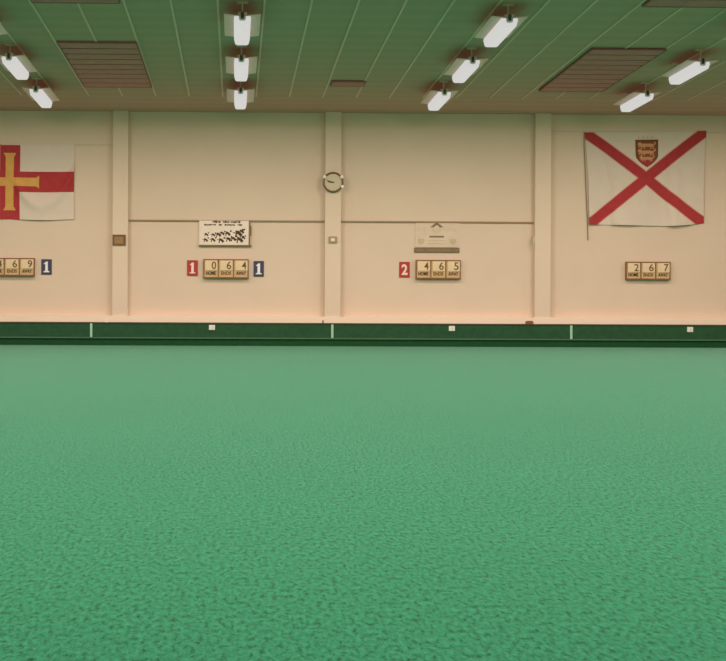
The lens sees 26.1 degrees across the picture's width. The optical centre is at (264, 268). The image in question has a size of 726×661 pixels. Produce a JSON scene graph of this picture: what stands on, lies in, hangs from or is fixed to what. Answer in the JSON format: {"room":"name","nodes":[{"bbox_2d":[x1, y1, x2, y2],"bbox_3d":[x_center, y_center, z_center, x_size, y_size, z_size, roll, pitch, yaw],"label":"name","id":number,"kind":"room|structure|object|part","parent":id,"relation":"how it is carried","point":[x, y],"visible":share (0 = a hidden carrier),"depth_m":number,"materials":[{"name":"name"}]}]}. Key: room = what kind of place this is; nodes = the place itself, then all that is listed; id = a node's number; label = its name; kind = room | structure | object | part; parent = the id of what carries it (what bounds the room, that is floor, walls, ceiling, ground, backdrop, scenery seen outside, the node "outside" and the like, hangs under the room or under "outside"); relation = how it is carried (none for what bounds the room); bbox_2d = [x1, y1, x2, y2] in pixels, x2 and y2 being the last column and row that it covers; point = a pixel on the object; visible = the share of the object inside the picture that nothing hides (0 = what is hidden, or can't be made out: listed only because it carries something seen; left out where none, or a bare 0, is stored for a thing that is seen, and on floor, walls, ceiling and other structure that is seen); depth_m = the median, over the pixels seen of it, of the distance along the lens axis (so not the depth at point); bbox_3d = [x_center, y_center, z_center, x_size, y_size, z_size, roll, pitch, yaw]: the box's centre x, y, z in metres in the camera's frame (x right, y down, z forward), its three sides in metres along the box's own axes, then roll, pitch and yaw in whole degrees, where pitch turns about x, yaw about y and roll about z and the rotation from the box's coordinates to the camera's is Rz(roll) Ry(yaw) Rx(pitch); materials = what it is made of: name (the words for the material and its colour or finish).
{"room":"sports facility","nodes":[
{"label":"sports facility","id":0,"kind":"room"},
{"bbox_2d":[0,345,725,660],"bbox_3d":[1.272,1.536,11.726,25.000,0.160,35.400,0,0,-1],"label":"floor","id":1,"kind":"structure","parent":0,"point":[158,503],"depth_m":9.61,"materials":[{"name":"green carpet"}]},
{"bbox_2d":[0,111,725,317],"bbox_3d":[0.933,-0.730,30.298,25.000,4.970,0.250,0,0,-1],"label":"wall","id":2,"kind":"structure","parent":0,"point":[183,165],"depth_m":30.19,"materials":[{"name":"beige paint"}]},
{"bbox_2d":[0,258,34,275],"bbox_3d":[-4.859,-0.040,30.016,0.874,0.345,0.096,0,0,-1],"label":"scoreboard","id":3,"kind":"object","parent":2,"relation":"attached to","point":[8,266],"visible":1,"depth_m":29.98,"materials":[{"name":"beige wood"}]},
{"bbox_2d":[0,144,74,219],"bbox_3d":[-4.916,-1.674,30.014,2.497,1.464,0.097,0,0,-1],"label":"flag","id":4,"kind":"object","parent":2,"relation":"attached to","point":[37,180],"visible":1,"depth_m":30.05,"materials":[{"name":"white fabric"}]},
{"bbox_2d":[41,259,51,274],"bbox_3d":[-4.205,-0.040,30.066,0.201,0.296,0.032,0,0,-1],"label":"number plate","id":5,"kind":"object","parent":2,"relation":"attached to","point":[46,264],"visible":1,"depth_m":30.05,"materials":[{"name":"blue plastic"}]},
{"bbox_2d":[75,144,112,145],"bbox_3d":[-3.290,-2.389,30.092,0.740,0.024,0.022,0,0,-1],"label":"strip","id":6,"kind":"object","parent":2,"relation":"attached to","point":[75,144],"visible":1,"depth_m":30.08,"materials":[{"name":"beige wood"}]},
{"bbox_2d":[112,110,128,315],"bbox_3d":[-2.777,-1.058,30.038,0.297,4.152,0.170,0,0,-1],"label":"pilaster","id":7,"kind":"object","parent":2,"relation":"attached to","point":[120,225],"visible":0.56,"depth_m":29.95,"materials":[{"name":"beige paint"}]},
{"bbox_2d":[112,235,125,244],"bbox_3d":[-2.797,-0.556,29.938,0.250,0.206,0.030,0,0,-1],"label":"wall plaque","id":8,"kind":"object","parent":7,"relation":"attached to","point":[116,239],"visible":1,"depth_m":29.93,"materials":[{"name":"brown wood"}]},
{"bbox_2d":[187,260,197,275],"bbox_3d":[-1.398,-0.019,30.119,0.206,0.300,0.032,0,0,-1],"label":"number plate","id":9,"kind":"object","parent":2,"relation":"attached to","point":[192,265],"visible":1,"depth_m":30.11,"materials":[{"name":"red plastic"}]},
{"bbox_2d":[199,221,251,246],"bbox_3d":[-0.766,-0.682,30.113,1.012,0.498,0.056,0,0,-1],"label":"poster board","id":10,"kind":"object","parent":2,"relation":"attached to","point":[211,233],"visible":1,"depth_m":30.09,"materials":[{"name":"white paper"}]},
{"bbox_3d":[-0.767,-0.450,30.113,1.012,0.032,0.056,0,0,-1],"label":"rail","id":11,"kind":"part","parent":10,"relation":"part of","materials":[{"name":"brown wood"}]},
{"bbox_2d":[203,259,248,277],"bbox_3d":[-0.751,-0.006,30.093,0.880,0.369,0.096,0,0,-1],"label":"scoreboard","id":12,"kind":"object","parent":2,"relation":"attached to","point":[212,268],"visible":1,"depth_m":30.05,"materials":[{"name":"beige wood"}]},
{"bbox_2d":[128,220,324,221],"bbox_3d":[-0.740,-0.926,30.131,3.781,0.032,0.040,0,0,-1],"label":"strip","id":13,"kind":"object","parent":2,"relation":"attached to","point":[128,220],"visible":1,"depth_m":30.11,"materials":[{"name":"brown wood"}]},
{"bbox_2d":[254,261,263,276],"bbox_3d":[-0.121,-0.004,30.143,0.198,0.300,0.032,0,0,-1],"label":"number plate","id":14,"kind":"object","parent":2,"relation":"attached to","point":[258,265],"visible":1,"depth_m":30.14,"materials":[{"name":"blue ceramic"}]},
{"bbox_2d":[324,112,341,316],"bbox_3d":[1.306,-1.037,30.115,0.308,4.152,0.170,0,0,-1],"label":"pilaster","id":15,"kind":"object","parent":2,"relation":"attached to","point":[332,251],"visible":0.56,"depth_m":30.03,"materials":[{"name":"beige paint"}]},
{"bbox_2d":[329,236,336,242],"bbox_3d":[1.304,-0.561,30.011,0.162,0.130,0.038,0,0,-1],"label":"wall switch","id":16,"kind":"object","parent":15,"relation":"attached to","point":[332,239],"visible":1,"depth_m":30.00,"materials":[{"name":"beige plastic"}]},
{"bbox_2d":[323,172,343,192],"bbox_3d":[1.314,-1.665,29.993,0.411,0.400,0.074,0,0,-1],"label":"wall clock","id":17,"kind":"object","parent":15,"relation":"attached to","point":[333,182],"visible":1,"depth_m":29.99,"materials":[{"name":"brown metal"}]},
{"bbox_2d":[0,315,725,347],"bbox_3d":[0.929,1.266,29.965,25.000,0.698,0.415,0,0,-1],"label":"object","id":18,"kind":"structure","parent":2,"relation":"attached to","point":[11,333],"depth_m":29.83,"materials":[{"name":"green carpet"}]},
{"bbox_2d":[209,325,214,329],"bbox_3d":[-1.009,1.113,29.726,0.116,0.096,0.021,0,0,-1],"label":"tag","id":19,"kind":"object","parent":18,"relation":"attached to","point":[211,327],"visible":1,"depth_m":29.72,"materials":[{"name":"white paint"}]},
{"bbox_2d":[331,324,333,337],"bbox_3d":[1.283,1.194,29.773,0.044,0.275,0.014,0,0,-1],"label":"marker","id":20,"kind":"object","parent":18,"relation":"attached to","point":[332,325],"visible":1,"depth_m":29.76,"materials":[{"name":"white plastic"}]},
{"bbox_2d":[449,326,454,330],"bbox_3d":[3.567,1.136,29.812,0.116,0.096,0.021,0,0,-1],"label":"tag","id":21,"kind":"object","parent":18,"relation":"attached to","point":[451,328],"visible":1,"depth_m":29.81,"materials":[{"name":"white paint"}]},
{"bbox_2d":[687,327,692,331],"bbox_3d":[8.138,1.159,29.898,0.116,0.096,0.021,0,0,-1],"label":"tag","id":22,"kind":"object","parent":18,"relation":"attached to","point":[689,329],"visible":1,"depth_m":29.89,"materials":[{"name":"white paint"}]},
{"bbox_2d":[399,262,409,276],"bbox_3d":[2.696,0.012,30.196,0.203,0.301,0.032,0,0,-1],"label":"number plate","id":23,"kind":"object","parent":2,"relation":"attached to","point":[404,267],"visible":1,"depth_m":30.19,"materials":[{"name":"red ceramic"}]},
{"bbox_2d":[414,223,459,252],"bbox_3d":[3.324,-0.611,30.207,0.879,0.599,0.022,0,0,-1],"label":"sign board","id":24,"kind":"object","parent":2,"relation":"attached to","point":[426,234],"visible":1,"depth_m":30.20,"materials":[{"name":"grey"}]},
{"bbox_2d":[341,221,533,223],"bbox_3d":[3.330,-0.906,30.208,3.743,0.032,0.040,0,0,-1],"label":"strip","id":25,"kind":"object","parent":2,"relation":"attached to","point":[341,221],"visible":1,"depth_m":30.18,"materials":[{"name":"brown wood"}]},
{"bbox_2d":[415,260,460,278],"bbox_3d":[3.344,0.008,30.170,0.877,0.366,0.096,0,0,-1],"label":"scoreboard","id":26,"kind":"object","parent":2,"relation":"attached to","point":[424,269],"visible":1,"depth_m":30.14,"materials":[{"name":"beige wood"}]},
{"bbox_2d":[533,113,550,317],"bbox_3d":[5.357,-1.017,30.191,0.310,4.152,0.170,0,0,-1],"label":"pilaster","id":27,"kind":"object","parent":2,"relation":"attached to","point":[542,121],"visible":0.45,"depth_m":30.11,"materials":[{"name":"beige paint"}]},
{"bbox_2d":[584,131,705,236],"bbox_3d":[7.364,-1.622,30.232,2.394,2.132,0.104,0,0,-1],"label":"flag","id":28,"kind":"object","parent":2,"relation":"attached to","point":[654,178],"visible":1,"depth_m":30.26,"materials":[{"name":"white fabric"}]},
{"bbox_2d":[625,262,670,279],"bbox_3d":[7.413,0.033,30.247,0.873,0.348,0.096,0,0,-1],"label":"scoreboard","id":29,"kind":"object","parent":2,"relation":"attached to","point":[633,270],"visible":1,"depth_m":30.21,"materials":[{"name":"beige wood"}]},
{"bbox_2d":[0,0,725,115],"bbox_3d":[1.291,-3.818,12.101,25.000,1.629,36.650,0,0,-1],"label":"ceiling","id":30,"kind":"structure","parent":0,"point":[402,50],"depth_m":23.44,"materials":[{"name":"green paint"}]},
{"bbox_2d":[0,23,8,34],"bbox_3d":[-3.714,-3.255,20.534,0.470,0.369,1.482,0,0,-1],"label":"lamp","id":31,"kind":"object","parent":30,"relation":"hanging from","point":[3,31],"visible":1,"depth_m":21.02,"materials":[{"name":"metal"}]},
{"bbox_2d":[0,44,36,79],"bbox_3d":[-3.773,-3.135,23.633,0.470,0.369,1.482,0,0,-1],"label":"lamp","id":32,"kind":"object","parent":30,"relation":"hanging from","point":[20,66],"visible":1,"depth_m":23.37,"materials":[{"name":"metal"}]},
{"bbox_2d":[22,78,59,107],"bbox_3d":[-3.832,-3.014,26.731,0.470,0.369,1.482,0,0,-1],"label":"lamp","id":33,"kind":"object","parent":30,"relation":"hanging from","point":[44,97],"visible":1,"depth_m":26.40,"materials":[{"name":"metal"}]},
{"bbox_2d":[30,0,119,3],"bbox_3d":[-2.376,-3.491,17.937,1.130,0.198,4.048,0,0,-1],"label":"ceiling vent","id":34,"kind":"object","parent":30,"relation":"in","point":[32,1],"visible":1,"depth_m":19.86,"materials":[{"name":"metal"}]},
{"bbox_2d":[57,41,151,87],"bbox_3d":[-2.487,-3.223,24.812,1.170,0.202,4.156,0,0,-1],"label":"ceiling vent","id":35,"kind":"object","parent":30,"relation":"in","point":[103,64],"visible":1,"depth_m":24.47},
{"bbox_2d":[225,46,256,80],"bbox_3d":[-0.360,-3.118,23.697,0.470,0.369,1.482,0,0,-1],"label":"lamp","id":36,"kind":"object","parent":30,"relation":"hanging from","point":[241,65],"visible":1,"depth_m":23.40,"materials":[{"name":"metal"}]},
{"bbox_2d":[227,81,254,108],"bbox_3d":[-0.419,-2.997,26.796,0.470,0.369,1.482,0,0,-1],"label":"lamp","id":37,"kind":"object","parent":30,"relation":"hanging from","point":[240,97],"visible":0.93,"depth_m":26.52,"materials":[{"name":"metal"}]},
{"bbox_2d":[224,2,260,44],"bbox_3d":[-0.301,-3.238,20.598,0.470,0.369,1.482,0,0,-1],"label":"lamp","id":38,"kind":"object","parent":30,"relation":"hanging from","point":[242,26],"visible":1,"depth_m":20.34,"materials":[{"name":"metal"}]},
{"bbox_2d":[330,80,365,86],"bbox_3d":[1.405,-3.143,26.442,0.580,0.059,0.481,0,0,-1],"label":"ceiling vent","id":39,"kind":"object","parent":30,"relation":"in","point":[334,83],"visible":1,"depth_m":26.34,"materials":[{"name":"brown metal"}]},
{"bbox_2d":[421,81,458,110],"bbox_3d":[2.994,-2.980,26.860,0.470,0.369,1.482,0,0,-1],"label":"lamp","id":40,"kind":"object","parent":30,"relation":"hanging from","point":[435,100],"visible":1,"depth_m":26.54,"materials":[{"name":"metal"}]},
{"bbox_2d":[444,47,488,82],"bbox_3d":[3.053,-3.101,23.761,0.470,0.369,1.482,0,0,-1],"label":"lamp","id":41,"kind":"object","parent":30,"relation":"hanging from","point":[461,69],"visible":1,"depth_m":23.46,"materials":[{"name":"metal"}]},
{"bbox_2d":[474,4,527,46],"bbox_3d":[3.112,-3.221,20.663,0.470,0.369,1.482,0,0,-1],"label":"lamp","id":42,"kind":"object","parent":30,"relation":"hanging from","point":[496,29],"visible":1,"depth_m":20.40,"materials":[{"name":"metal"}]},
{"bbox_2d":[539,47,666,91],"bbox_3d":[5.351,-3.177,25.122,1.120,0.198,4.048,0,0,-1],"label":"ceiling vent","id":43,"kind":"object","parent":30,"relation":"in","point":[597,69],"visible":1,"depth_m":24.82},
{"bbox_2d":[613,82,660,111],"bbox_3d":[6.407,-2.963,26.924,0.470,0.369,1.482,0,0,-1],"label":"lamp","id":44,"kind":"object","parent":30,"relation":"hanging from","point":[633,100],"visible":1,"depth_m":26.63,"materials":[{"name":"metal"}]},
{"bbox_2d":[642,0,725,7],"bbox_3d":[5.436,-3.454,18.027,1.120,0.198,4.048,0,0,-1],"label":"ceiling vent","id":45,"kind":"object","parent":30,"relation":"in","point":[649,3],"visible":1,"depth_m":19.83,"materials":[{"name":"metal"}]},
{"bbox_2d":[660,49,718,84],"bbox_3d":[6.466,-3.083,23.826,0.470,0.369,1.482,0,0,-1],"label":"lamp","id":46,"kind":"object","parent":30,"relation":"hanging from","point":[684,71],"visible":1,"depth_m":23.59,"materials":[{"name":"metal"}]}
]}

